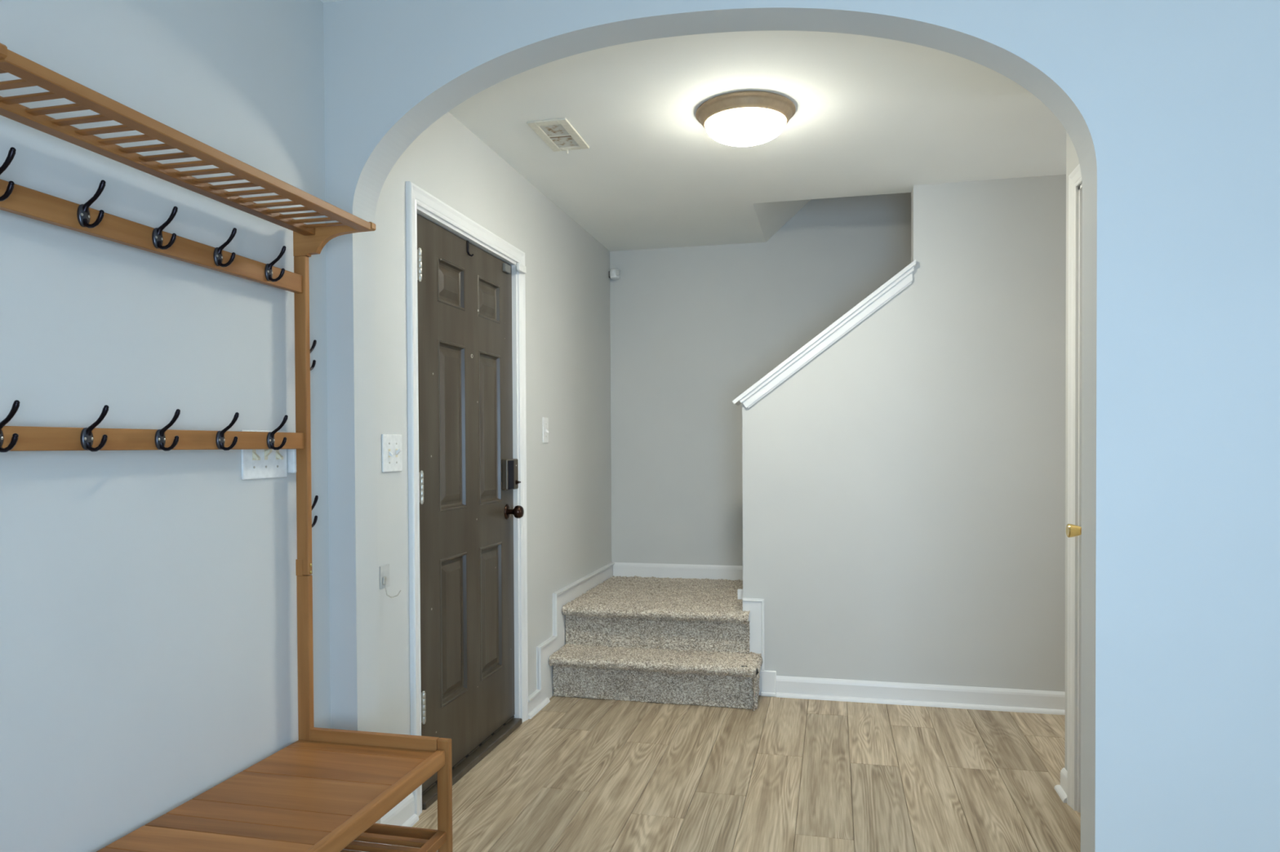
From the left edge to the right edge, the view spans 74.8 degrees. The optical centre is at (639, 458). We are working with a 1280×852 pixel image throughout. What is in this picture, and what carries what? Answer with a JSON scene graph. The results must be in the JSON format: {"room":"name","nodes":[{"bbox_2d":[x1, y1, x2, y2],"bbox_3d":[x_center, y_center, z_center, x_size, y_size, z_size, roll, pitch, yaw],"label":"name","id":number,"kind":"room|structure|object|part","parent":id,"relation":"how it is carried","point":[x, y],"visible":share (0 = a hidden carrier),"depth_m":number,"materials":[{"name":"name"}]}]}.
{"room":"entryway","nodes":[
{"label":"entryway","id":0,"kind":"room"},
{"bbox_2d":[0,0,611,851],"bbox_3d":[-0.865,-0.028,2.590,0.140,2.440,5.457,0,1,13],"label":"wall","id":1,"kind":"structure","parent":0,"point":[148,661],"depth_m":1.81,"materials":[{"name":"paint"}]},
{"bbox_2d":[240,430,287,479],"bbox_3d":[-0.909,-0.009,2.042,0.020,0.118,0.164,0,1,13],"label":"light switch","id":2,"kind":"object","parent":1,"relation":"attached to","point":[264,464],"visible":0.67,"depth_m":2.03,"materials":[{"name":"white plastic"}]},
{"bbox_2d":[287,448,296,473],"bbox_3d":[-0.880,-0.013,2.163,0.022,0.102,0.073,0,1,13],"label":"wall box","id":3,"kind":"object","parent":1,"relation":"attached to","point":[291,453],"visible":0.3,"depth_m":2.13,"materials":[{"name":"white plastic"}]},
{"bbox_2d":[379,564,400,598],"bbox_3d":[-0.771,0.382,2.587,0.042,0.102,0.057,0,1,13],"label":"hook","id":4,"kind":"object","parent":1,"relation":"attached to","point":[384,570],"visible":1,"depth_m":2.58,"materials":[{"name":"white plastic"}]},
{"bbox_2d":[381,434,402,472],"bbox_3d":[-0.773,-0.016,2.631,0.020,0.118,0.118,0,1,13],"label":"light switch","id":5,"kind":"object","parent":1,"relation":"attached to","point":[392,444],"visible":1,"depth_m":2.63,"materials":[{"name":"white plastic"}]},
{"bbox_2d":[377,792,418,845],"bbox_3d":[-1.025,1.166,1.331,0.110,0.090,2.896,0,1,13],"label":"baseboard","id":6,"kind":"structure","parent":1,"relation":"attached to","point":[403,814],"depth_m":2.68,"materials":[{"name":"white wood"}]},
{"bbox_3d":[-1.019,1.201,1.330,0.098,0.019,2.896,0,1,13],"label":"shoe moulding","id":7,"kind":"part","parent":6,"relation":"part of","materials":[{"name":"white wood"}]},
{"bbox_2d":[405,181,528,817],"bbox_3d":[-0.683,0.136,3.255,0.193,2.091,1.038,0,1,13],"label":"door","id":8,"kind":"structure","parent":1,"relation":"in","point":[466,315],"depth_m":3.20,"materials":[{"name":"paint"}]},
{"bbox_3d":[-0.702,-0.643,3.095,0.016,0.163,0.228,0,1,13],"label":"panel","id":9,"kind":"part","parent":8,"relation":"part of","materials":[{"name":"paint"}]},
{"bbox_3d":[-0.700,-0.118,3.102,0.016,0.620,0.228,0,1,13],"label":"panel","id":10,"kind":"part","parent":8,"relation":"part of","materials":[{"name":"paint"}]},
{"bbox_3d":[-0.696,0.630,3.113,0.016,0.536,0.228,0,1,13],"label":"panel","id":11,"kind":"part","parent":8,"relation":"part of","materials":[{"name":"paint"}]},
{"bbox_2d":[466,240,473,256],"bbox_3d":[-0.657,-0.809,3.234,0.029,0.060,0.014,-1,1,-28],"label":"hook","id":12,"kind":"object","parent":8,"relation":"hanging from","point":[468,242],"visible":1,"depth_m":3.23,"materials":[{"name":"black metal"}]},
{"bbox_3d":[-0.624,-0.648,3.433,0.016,0.163,0.228,0,1,13],"label":"panel","id":13,"kind":"part","parent":8,"relation":"part of","materials":[{"name":"paint"}]},
{"bbox_3d":[-0.621,-0.124,3.441,0.016,0.620,0.228,0,1,13],"label":"panel","id":14,"kind":"part","parent":8,"relation":"part of","materials":[{"name":"paint"}]},
{"bbox_3d":[-0.618,0.624,3.452,0.016,0.536,0.228,0,1,13],"label":"panel","id":15,"kind":"part","parent":8,"relation":"part of","materials":[{"name":"paint"}]},
{"bbox_2d":[502,262,510,273],"bbox_3d":[-0.574,-0.817,3.599,0.014,0.035,0.060,0,1,13],"label":"magnet","id":16,"kind":"object","parent":8,"relation":"attached to","point":[506,268],"visible":1,"depth_m":3.58,"materials":[{"name":"grey plastic"}]},
{"bbox_3d":[-0.537,0.232,3.610,0.069,0.057,0.057,0,1,13],"label":"knob","id":17,"kind":"part","parent":8,"relation":"part of","materials":[{"name":"brown metal"}]},
{"bbox_2d":[516,262,526,273],"bbox_3d":[-0.521,-0.834,3.673,0.016,0.032,0.081,0,1,13],"label":"sensor","id":18,"kind":"object","parent":8,"relation":"attached to","point":[522,268],"depth_m":3.66,"materials":[{"name":"white plastic"}]},
{"bbox_2d":[542,417,549,443],"bbox_3d":[-0.449,-0.135,4.032,0.020,0.123,0.074,0,1,13],"label":"light switch","id":19,"kind":"object","parent":1,"relation":"attached to","point":[544,420],"visible":1,"depth_m":4.03,"materials":[{"name":"white plastic"}]},
{"bbox_2d":[528,562,614,719],"bbox_3d":[-0.334,0.913,4.502,0.028,0.498,1.520,0,1,13],"label":"trim","id":20,"kind":"structure","parent":1,"relation":"attached to","point":[540,698],"depth_m":4.14,"materials":[{"name":"white wood"}]},
{"bbox_3d":[-0.469,1.162,3.892,0.016,0.019,0.264,0,1,13],"label":"shoe moulding","id":21,"kind":"part","parent":20,"relation":"part of","materials":[{"name":"white wood"}]},
{"bbox_2d":[320,0,1066,251],"bbox_3d":[1.108,-1.400,2.040,4.236,0.300,5.597,0,1,13],"label":"ceiling","id":22,"kind":"structure","parent":0,"point":[873,115],"depth_m":3.21,"materials":[{"name":"paint"}]},
{"bbox_2d":[526,117,589,153],"bbox_3d":[-0.314,-1.249,3.257,0.154,0.024,0.310,0,1,13],"label":"ceiling vent","id":23,"kind":"object","parent":22,"relation":"in","point":[558,134],"visible":1,"depth_m":3.24,"materials":[{"name":"white metal"}]},
{"bbox_2d":[695,90,795,146],"bbox_3d":[0.382,-1.206,3.036,0.360,0.110,0.360,0,1,13],"label":"ceiling lamp","id":24,"kind":"object","parent":22,"relation":"attached to","point":[744,117],"visible":1,"depth_m":2.94,"materials":[{"name":"white glass"}]},
{"bbox_3d":[0.382,-1.184,3.036,0.289,0.066,0.289,0,1,13],"label":"lamp shade","id":25,"kind":"part","parent":24,"relation":"part of","materials":[{"name":"white glass"}]},
{"bbox_2d":[391,695,1080,851],"bbox_3d":[1.137,1.248,2.147,4.256,0.120,5.757,0,1,13],"label":"floor","id":26,"kind":"structure","parent":0,"point":[580,775],"depth_m":3.06,"materials":[{"name":"brown wood"}]},
{"bbox_2d":[0,42,453,851],"bbox_3d":[-0.774,0.312,1.656,0.420,1.785,1.026,0,1,13],"label":"coat rack","id":27,"kind":"object","parent":26,"relation":"on","point":[327,790],"visible":1,"depth_m":1.74,"materials":[{"name":"brown wood"}]},
{"bbox_3d":[-0.969,-0.434,1.665,0.018,0.045,0.940,0,1,13],"label":"hook rail","id":28,"kind":"part","parent":27,"relation":"part of","materials":[{"name":"brown wood"}]},
{"bbox_3d":[-0.967,-0.037,1.671,0.018,0.041,0.940,0,1,13],"label":"hook rail","id":29,"kind":"part","parent":27,"relation":"part of","materials":[{"name":"brown wood"}]},
{"bbox_3d":[-0.939,-0.565,1.656,0.031,0.018,0.940,0,1,13],"label":"shelf rail","id":30,"kind":"part","parent":27,"relation":"part of","materials":[{"name":"brown wood"}]},
{"bbox_3d":[-0.789,-0.567,1.621,0.033,0.018,0.940,0,1,13],"label":"shelf rail","id":31,"kind":"part","parent":27,"relation":"part of","materials":[{"name":"brown wood"}]},
{"bbox_3d":[-0.860,-0.108,2.136,0.033,0.812,0.018,0,1,13],"label":"post","id":32,"kind":"part","parent":27,"relation":"part of","materials":[{"name":"brown wood"}]},
{"bbox_3d":[-0.857,0.728,2.149,0.035,0.940,0.020,0,1,13],"label":"post","id":33,"kind":"part","parent":27,"relation":"part of","materials":[{"name":"brown wood"}]},
{"bbox_3d":[-0.670,0.717,2.105,0.352,0.050,0.018,0,1,13],"label":"rail","id":34,"kind":"part","parent":27,"relation":"part of","materials":[{"name":"brown wood"}]},
{"bbox_3d":[-0.668,0.934,2.108,0.350,0.024,0.012,0,1,13],"label":"rail","id":35,"kind":"part","parent":27,"relation":"part of","materials":[{"name":"brown wood"}]},
{"bbox_3d":[-0.592,0.936,1.599,0.024,0.025,0.940,0,1,13],"label":"shoe rail","id":36,"kind":"part","parent":27,"relation":"part of","materials":[{"name":"brown wood"}]},
{"bbox_3d":[-0.481,0.945,2.065,0.034,0.506,0.018,0,1,13],"label":"leg","id":37,"kind":"part","parent":27,"relation":"part of","materials":[{"name":"brown wood"}]},
{"bbox_2d":[548,575,763,711],"bbox_3d":[0.982,0.379,4.333,2.645,1.559,1.240,0,1,13],"label":"staircase","id":38,"kind":"structure","parent":26,"relation":"on","point":[678,641],"depth_m":4.11,"materials":[{"name":"carpet"}]},
{"bbox_2d":[609,192,911,565],"bbox_3d":[1.609,-1.303,4.870,3.936,4.900,0.140,0,1,13],"label":"wall","id":39,"kind":"structure","parent":0,"point":[693,329],"depth_m":5.09,"materials":[{"name":"paint"}]},
{"bbox_2d":[608,268,621,279],"bbox_3d":[-0.157,-1.137,5.168,0.080,0.064,0.081,0,1,13],"label":"sensor","id":40,"kind":"object","parent":39,"relation":"attached to","point":[614,273],"visible":1,"depth_m":5.14,"materials":[{"name":"white plastic"}]},
{"bbox_2d":[613,562,742,580],"bbox_3d":[0.390,0.706,5.106,1.144,0.108,0.012,0,1,13],"label":"baseboard","id":41,"kind":"structure","parent":39,"relation":"attached to","point":[620,569],"depth_m":5.14,"materials":[{"name":"white wood"}]},
{"bbox_2d":[752,199,810,241],"bbox_3d":[1.832,-2.487,4.307,2.680,2.400,0.821,0,1,13],"label":"ceiling","id":42,"kind":"structure","parent":0,"point":[771,216],"depth_m":4.71,"materials":[{"name":"paint"}]},
{"bbox_2d":[323,0,1279,851],"bbox_3d":[1.081,-0.028,1.912,3.956,2.440,0.114,0,1,13],"label":"wall","id":43,"kind":"structure","parent":0,"point":[1169,110],"depth_m":1.85,"materials":[{"name":"paint"}]},
{"bbox_2d":[742,174,1066,692],"bbox_3d":[1.850,-0.060,3.864,2.737,2.440,0.116,0,1,13],"label":"wall","id":44,"kind":"structure","parent":0,"point":[904,487],"depth_m":3.91,"materials":[{"name":"paint"}]},
{"bbox_2d":[737,589,776,697],"bbox_3d":[0.554,0.914,4.136,0.109,0.498,0.244,-1,1,-41],"label":"trim","id":45,"kind":"structure","parent":44,"relation":"attached to","point":[767,680],"depth_m":4.10,"materials":[{"name":"white wood"}]},
{"bbox_3d":[0.626,1.153,4.082,0.075,0.020,0.016,0,1,13],"label":"shoe moulding","id":46,"kind":"part","parent":45,"relation":"part of","materials":[{"name":"white wood"}]},
{"bbox_2d":[732,259,915,408],"bbox_3d":[0.887,-0.587,4.079,0.857,0.679,0.180,0,1,13],"label":"trim","id":47,"kind":"structure","parent":44,"relation":"attached to","point":[900,281],"depth_m":4.00,"materials":[{"name":"white wood"}]},
{"bbox_2d":[776,675,1065,715],"bbox_3d":[1.724,1.112,3.838,2.175,0.098,0.028,0,1,13],"label":"baseboard","id":48,"kind":"structure","parent":44,"relation":"attached to","point":[1028,701],"depth_m":3.93,"materials":[{"name":"white wood"}]},
{"bbox_3d":[1.723,1.152,3.832,2.175,0.019,0.016,0,1,13],"label":"shoe moulding","id":49,"kind":"part","parent":48,"relation":"part of","materials":[{"name":"white wood"}]},
{"bbox_2d":[1064,131,1079,770],"bbox_3d":[2.108,-0.038,2.257,1.510,2.440,1.021,0,1,13],"label":"wall","id":50,"kind":"structure","parent":0,"point":[1072,159],"depth_m":2.91,"materials":[{"name":"paint"}]},
{"bbox_2d":[1053,768,1066,803],"bbox_3d":[1.867,1.133,2.821,0.838,0.085,0.123,0,1,13],"label":"baseboard","id":51,"kind":"structure","parent":50,"relation":"attached to","point":[1061,790],"depth_m":2.91,"materials":[{"name":"white wood"}]},
{"bbox_3d":[1.867,1.165,2.821,0.838,0.019,0.123,0,1,13],"label":"shoe moulding","id":52,"kind":"part","parent":51,"relation":"part of","materials":[{"name":"white wood"}]},
{"bbox_2d":[1066,164,1082,813],"bbox_3d":[1.387,0.118,2.363,0.162,2.131,0.947,0,1,13],"label":"door","id":53,"kind":"structure","parent":50,"relation":"in","point":[1073,528],"depth_m":2.78,"materials":[{"name":"white wood"}]},
{"bbox_3d":[1.415,0.235,2.707,0.060,0.045,0.045,0,1,13],"label":"knob","id":54,"kind":"part","parent":53,"relation":"part of","materials":[{"name":"gold metal"}]}
]}

